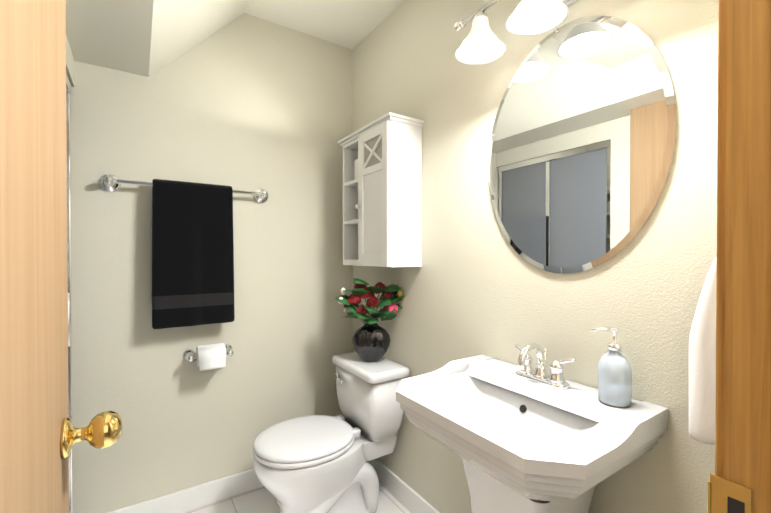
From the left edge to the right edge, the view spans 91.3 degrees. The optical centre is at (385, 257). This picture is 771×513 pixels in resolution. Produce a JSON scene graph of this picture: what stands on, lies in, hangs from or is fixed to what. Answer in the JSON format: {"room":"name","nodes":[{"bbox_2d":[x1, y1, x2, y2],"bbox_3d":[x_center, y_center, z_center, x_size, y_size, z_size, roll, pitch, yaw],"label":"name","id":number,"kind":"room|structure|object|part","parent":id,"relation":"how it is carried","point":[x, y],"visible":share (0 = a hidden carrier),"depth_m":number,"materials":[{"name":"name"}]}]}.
{"room":"bathroom","nodes":[
{"label":"bathroom","id":0,"kind":"room"},
{"bbox_2d":[66,36,74,86],"bbox_3d":[-1.007,-0.699,1.076,0.100,0.100,0.800,0,1,-33],"label":"wall","id":1,"kind":"structure","parent":0,"point":[70,65],"depth_m":1.35,"materials":[{"name":"beige paint"}]},
{"bbox_2d":[66,0,153,76],"bbox_3d":[-0.697,-0.999,-0.088,1.339,0.520,3.320,0,1,-33],"label":"ceiling soffit","id":2,"kind":"structure","parent":0,"point":[114,34],"depth_m":1.25,"materials":[{"name":"beige paint"}]},
{"bbox_2d":[149,0,249,75],"bbox_3d":[0.022,-1.003,0.386,0.384,0.520,3.320,0,1,-33],"label":"ceiling","id":3,"kind":"structure","parent":0,"point":[180,27],"depth_m":1.45,"materials":[{"name":"beige paint"}]},
{"bbox_2d":[70,13,352,512],"bbox_3d":[-1.127,-0.013,1.554,2.420,2.520,0.120,0,1,-33],"label":"wall","id":4,"kind":"structure","parent":0,"point":[246,102],"depth_m":1.71,"materials":[{"name":"beige paint"}]},
{"bbox_2d":[66,70,71,94],"bbox_3d":[-0.981,-0.629,1.082,0.040,0.040,0.780,0,1,-33],"label":"header","id":5,"kind":"object","parent":4,"relation":"attached to","point":[68,86],"visible":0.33,"depth_m":1.36,"materials":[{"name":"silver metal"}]},
{"bbox_2d":[99,174,268,202],"bbox_3d":[-0.827,-0.299,1.627,0.662,0.072,0.082,0,1,-33],"label":"towel rail","id":6,"kind":"object","parent":4,"relation":"attached to","point":[110,183],"visible":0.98,"depth_m":1.50,"materials":[{"name":"silver metal"}]},
{"bbox_3d":[-1.073,-0.297,1.465,0.072,0.072,0.082,0,1,-33],"label":"post","id":7,"kind":"part","parent":6,"relation":"part of","materials":[{"name":"silver metal"}]},
{"bbox_2d":[152,179,234,328],"bbox_3d":[-0.810,-0.019,1.601,0.313,0.604,0.069,0,1,-33],"label":"towel","id":8,"kind":"object","parent":6,"relation":"hanging from","point":[192,258],"visible":1,"depth_m":1.57,"materials":[{"name":"black fabric"}]},
{"bbox_3d":[-0.580,-0.300,1.790,0.072,0.072,0.082,0,1,-33],"label":"post","id":9,"kind":"part","parent":6,"relation":"part of","materials":[{"name":"silver metal"}]},
{"bbox_2d":[107,468,262,512],"bbox_3d":[-0.686,1.060,1.774,1.187,0.100,0.013,0,1,-33],"label":"baseboard","id":10,"kind":"structure","parent":4,"relation":"attached to","point":[199,496],"depth_m":1.67,"materials":[{"name":"white wood"}]},
{"bbox_2d":[183,343,233,370],"bbox_3d":[-0.765,0.423,1.649,0.204,0.094,0.122,0,1,-33],"label":"paper holder","id":11,"kind":"object","parent":4,"relation":"attached to","point":[210,356],"visible":1,"depth_m":1.61,"materials":[{"name":"white paper"}]},
{"bbox_3d":[-0.840,0.423,1.620,0.048,0.048,0.090,0,1,-33],"label":"post","id":12,"kind":"part","parent":11,"relation":"part of","materials":[{"name":"silver metal"}]},
{"bbox_3d":[-0.709,0.423,1.706,0.048,0.048,0.090,0,1,-33],"label":"post","id":13,"kind":"part","parent":11,"relation":"part of","materials":[{"name":"silver metal"}]},
{"bbox_2d":[185,483,410,512],"bbox_3d":[-0.246,1.153,0.228,2.420,0.060,3.320,0,1,-33],"label":"floor","id":14,"kind":"structure","parent":0,"point":[263,499],"depth_m":1.70,"materials":[{"name":"tile"}]},
{"bbox_2d":[253,351,409,512],"bbox_3d":[-0.249,0.794,1.635,0.622,0.635,0.392,0,1,-33],"label":"toilet","id":15,"kind":"object","parent":14,"relation":"on","point":[313,464],"visible":0.96,"depth_m":1.56,"materials":[{"name":"ceramic"}]},
{"bbox_3d":[-0.336,0.766,1.577,0.414,0.019,0.372,0,1,-33],"label":"seat","id":16,"kind":"part","parent":15,"relation":"part of","materials":[{"name":"white plastic"}]},
{"bbox_3d":[-0.336,0.742,1.577,0.410,0.024,0.368,0,1,-33],"label":"lid","id":17,"kind":"part","parent":15,"relation":"part of","materials":[{"name":"white plastic"}]},
{"bbox_3d":[-0.285,0.944,1.613,0.538,0.335,0.368,0,1,-33],"label":"bowl","id":18,"kind":"part","parent":15,"relation":"part of","materials":[{"name":"ceramic"}]},
{"bbox_3d":[-0.217,0.566,1.759,0.016,0.022,0.087,0,1,-33],"label":"lever arm","id":19,"kind":"part","parent":15,"relation":"part of"},
{"bbox_2d":[335,278,403,361],"bbox_3d":[-0.072,0.283,1.705,0.284,0.383,0.213,0,1,-33],"label":"flower vase","id":20,"kind":"object","parent":15,"relation":"on","point":[371,340],"visible":1,"depth_m":1.69,"materials":[{"name":"black"}]},
{"bbox_3d":[-0.077,0.647,1.748,0.188,0.263,0.374,0,1,-33],"label":"tank","id":21,"kind":"part","parent":15,"relation":"part of","materials":[{"name":"ceramic"}]},
{"bbox_2d":[396,342,668,512],"bbox_3d":[0.315,0.673,0.971,0.418,0.887,0.551,0,1,-33],"label":"sink","id":22,"kind":"object","parent":14,"relation":"on","point":[523,436],"visible":1,"depth_m":0.90,"materials":[{"name":"ceramic"}]},
{"bbox_2d":[515,342,575,389],"bbox_3d":[0.402,0.284,1.025,0.121,0.111,0.186,0,1,-33],"label":"faucet","id":23,"kind":"object","parent":22,"relation":"on","point":[526,377],"depth_m":1.01,"materials":[{"name":"silver metal"}]},
{"bbox_2d":[589,327,631,406],"bbox_3d":[0.533,0.251,0.886,0.082,0.178,0.071,0,1,-33],"label":"soap dispenser","id":24,"kind":"object","parent":22,"relation":"on","point":[614,378],"visible":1,"depth_m":0.87,"materials":[{"name":"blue glass"}]},
{"bbox_2d":[598,350,631,406],"bbox_3d":[0.540,0.279,0.889,0.068,0.124,0.068,0,1,-33],"label":"bottle","id":25,"kind":"object","parent":24,"relation":"attached to","point":[614,369],"depth_m":0.86,"materials":[{"name":"clear glass"}]},
{"bbox_3d":[-1.007,1.066,1.091,0.100,0.100,0.800,0,1,-33],"label":"curb","id":26,"kind":"object","parent":14,"relation":"on","visible":0},
{"bbox_2d":[66,92,73,512],"bbox_3d":[-1.188,0.201,1.403,0.030,1.625,0.028,0,1,-33],"label":"post","id":27,"kind":"object","parent":26,"relation":"on","point":[69,264],"visible":0.44,"depth_m":1.40,"materials":[{"name":"silver metal"}]},
{"bbox_3d":[-0.981,1.001,1.096,0.040,0.030,0.780,0,1,-33],"label":"rail","id":28,"kind":"object","parent":26,"relation":"on","visible":0},
{"bbox_3d":[-0.981,0.188,1.089,0.006,1.595,0.724,0,1,-33],"label":"wall","id":29,"kind":"structure","parent":28,"relation":"on","visible":0},
{"bbox_2d":[68,293,70,345],"bbox_3d":[-0.917,0.176,1.071,0.036,0.162,0.011,0,1,-33],"label":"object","id":30,"kind":"object","parent":29,"relation":"attached to","point":[69,319],"visible":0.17,"depth_m":1.08,"materials":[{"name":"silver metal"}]},
{"bbox_2d":[245,0,403,49],"bbox_3d":[0.473,-1.206,0.682,0.697,0.120,3.320,0,1,-33],"label":"ceiling","id":31,"kind":"structure","parent":0,"point":[351,24],"depth_m":1.79,"materials":[{"name":"beige paint"}]},
{"bbox_2d":[352,0,717,512],"bbox_3d":[0.367,-0.012,1.377,0.120,2.520,1.820,0,1,-33],"label":"wall","id":32,"kind":"structure","parent":0,"point":[476,284],"depth_m":1.19,"materials":[{"name":"beige paint"}]},
{"bbox_2d":[338,112,423,266],"bbox_3d":[-0.047,-0.270,1.710,0.201,0.610,0.457,0,1,-33],"label":"upper cabinet","id":33,"kind":"object","parent":32,"relation":"attached to","point":[382,191],"visible":1,"depth_m":1.57,"materials":[{"name":"white painted wood"}]},
{"bbox_2d":[344,179,357,187],"bbox_3d":[-0.093,-0.359,1.814,0.148,0.015,0.169,0,1,-33],"label":"shelf","id":34,"kind":"object","parent":33,"relation":"attached to","point":[347,183],"depth_m":1.83,"materials":[{"name":"white wood"}]},
{"bbox_2d":[344,219,357,224],"bbox_3d":[-0.093,-0.172,1.816,0.148,0.015,0.169,0,1,-33],"label":"shelf","id":35,"kind":"object","parent":33,"relation":"attached to","point":[346,221],"depth_m":1.82,"materials":[{"name":"white wood"}]},
{"bbox_3d":[-0.051,-0.525,1.594,0.017,0.040,0.156,0,1,-33],"label":"door rail","id":36,"kind":"part","parent":33,"relation":"part of","materials":[{"name":"white wood"}]},
{"bbox_3d":[-0.051,-0.376,1.595,0.017,0.030,0.156,0,1,-33],"label":"door rail","id":37,"kind":"part","parent":33,"relation":"part of","materials":[{"name":"white wood"}]},
{"bbox_3d":[-0.048,-0.189,1.599,0.009,0.343,0.156,0,1,-33],"label":"door panel","id":38,"kind":"part","parent":33,"relation":"part of","materials":[{"name":"white"}]},
{"bbox_3d":[-0.049,-0.448,1.596,0.002,0.115,0.156,0,1,-33],"label":"door pane","id":39,"kind":"part","parent":33,"relation":"part of","materials":[{"name":"beige wood"}]},
{"bbox_3d":[-0.037,-0.569,1.714,0.177,0.012,0.457,0,1,-33],"label":"crown","id":40,"kind":"part","parent":33,"relation":"part of","materials":[{"name":"white wood"}]},
{"bbox_3d":[-0.033,-0.557,1.717,0.167,0.012,0.441,0,1,-33],"label":"crown","id":41,"kind":"part","parent":33,"relation":"part of","materials":[{"name":"white wood"}]},
{"bbox_2d":[370,458,439,512],"bbox_3d":[0.279,1.063,1.400,0.013,0.100,1.700,0,1,-33],"label":"baseboard","id":42,"kind":"structure","parent":32,"relation":"attached to","point":[410,499],"depth_m":1.70,"materials":[{"name":"white wood"}]},
{"bbox_2d":[454,0,505,64],"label":"sconce","id":43,"kind":"object","parent":32,"relation":"attached to","point":[482,44],"depth_m":1.17,"materials":[{"name":"white glass"}]},
{"bbox_2d":[473,11,486,18],"bbox_3d":[0.290,-0.734,1.152,0.044,0.030,0.043,0,1,-33],"label":"socket","id":44,"kind":"object","parent":43,"relation":"attached to","point":[476,14],"depth_m":1.13,"materials":[{"name":"silver metal"}]},
{"bbox_3d":[0.290,-0.678,1.153,0.152,0.098,0.152,0,1,-33],"label":"lamp shade","id":45,"kind":"part","parent":43,"relation":"part of","materials":[{"name":"white glass"}]},
{"bbox_3d":[0.290,-0.673,1.153,0.038,0.052,0.040,0,1,-33],"label":"bulb","id":46,"kind":"part","parent":43,"relation":"part of","materials":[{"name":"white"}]},
{"bbox_2d":[506,0,578,35],"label":"sconce","id":47,"kind":"object","parent":32,"relation":"attached to","point":[531,17],"depth_m":1.02,"materials":[{"name":"white glass"}]},
{"bbox_3d":[0.397,-0.671,0.990,0.038,0.052,0.040,0,1,-33],"label":"bulb","id":48,"kind":"part","parent":47,"relation":"part of","materials":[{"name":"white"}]},
{"bbox_3d":[0.397,-0.676,0.990,0.152,0.098,0.152,0,1,-33],"label":"lamp shade","id":49,"kind":"part","parent":47,"relation":"part of","materials":[{"name":"white glass"}]},
{"bbox_3d":[0.492,-0.754,1.051,0.020,0.116,0.320,0,1,-33],"label":"plate","id":50,"kind":"part","parent":47,"relation":"part of","materials":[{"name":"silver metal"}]},
{"bbox_2d":[488,16,676,273],"bbox_3d":[0.497,-0.304,1.059,0.007,0.696,0.536,0,1,-33],"label":"mirror","id":51,"kind":"object","parent":32,"relation":"attached to","point":[582,144],"visible":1,"depth_m":1.01,"materials":[{"name":"silver glass"}]},
{"bbox_2d":[689,258,715,444],"bbox_3d":[0.687,0.144,0.721,0.068,0.457,0.163,0,1,-33],"label":"hand towel","id":52,"kind":"object","parent":32,"relation":"hanging from","point":[702,362],"visible":0.12,"depth_m":0.75,"materials":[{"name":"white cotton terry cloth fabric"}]},
{"bbox_3d":[0.635,-0.004,0.535,0.360,2.520,0.120,0,1,-33],"label":"wall","id":53,"kind":"structure","parent":0,"visible":0},
{"bbox_2d":[715,0,770,512],"bbox_3d":[0.495,0.134,0.445,0.073,1.975,0.151,0,1,-33],"label":"door frame","id":54,"kind":"structure","parent":53,"relation":"attached to","point":[747,399],"depth_m":0.46,"materials":[{"name":"brown wood"}]},
{"bbox_3d":[0.462,0.133,0.504,0.064,1.975,0.016,0,1,-33],"label":"inner door frame trim","id":55,"kind":"part","parent":54,"relation":"part of","materials":[{"name":"brown wood"}]},
{"bbox_2d":[707,473,751,512],"bbox_3d":[0.435,0.316,0.477,0.010,0.070,0.042,0,1,-33],"label":"strike plate","id":56,"kind":"object","parent":54,"relation":"attached to","point":[722,490],"depth_m":0.48,"materials":[{"name":"gold metal"}]},
{"bbox_3d":[0.424,0.316,0.493,0.010,0.050,0.004,0,1,-33],"label":"door frame jamb strike lip","id":57,"kind":"part","parent":56,"relation":"part of","materials":[{"name":"gold metal"}]},
{"bbox_3d":[0.437,0.316,0.470,0.002,0.030,0.016,0,1,-33],"label":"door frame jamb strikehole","id":58,"kind":"part","parent":54,"relation":"part of","materials":[{"name":"black"}]},
{"bbox_3d":[0.138,-0.817,0.201,0.930,0.070,0.152,0,1,-33],"label":"door frame","id":59,"kind":"structure","parent":0,"visible":0},
{"bbox_2d":[0,0,122,512],"bbox_3d":[-0.363,0.166,0.400,0.120,1.888,0.780,0,1,-33],"label":"door","id":60,"kind":"structure","parent":59,"relation":"attached to","point":[34,468],"depth_m":0.48,"materials":[{"name":"brown wood"}]}
]}

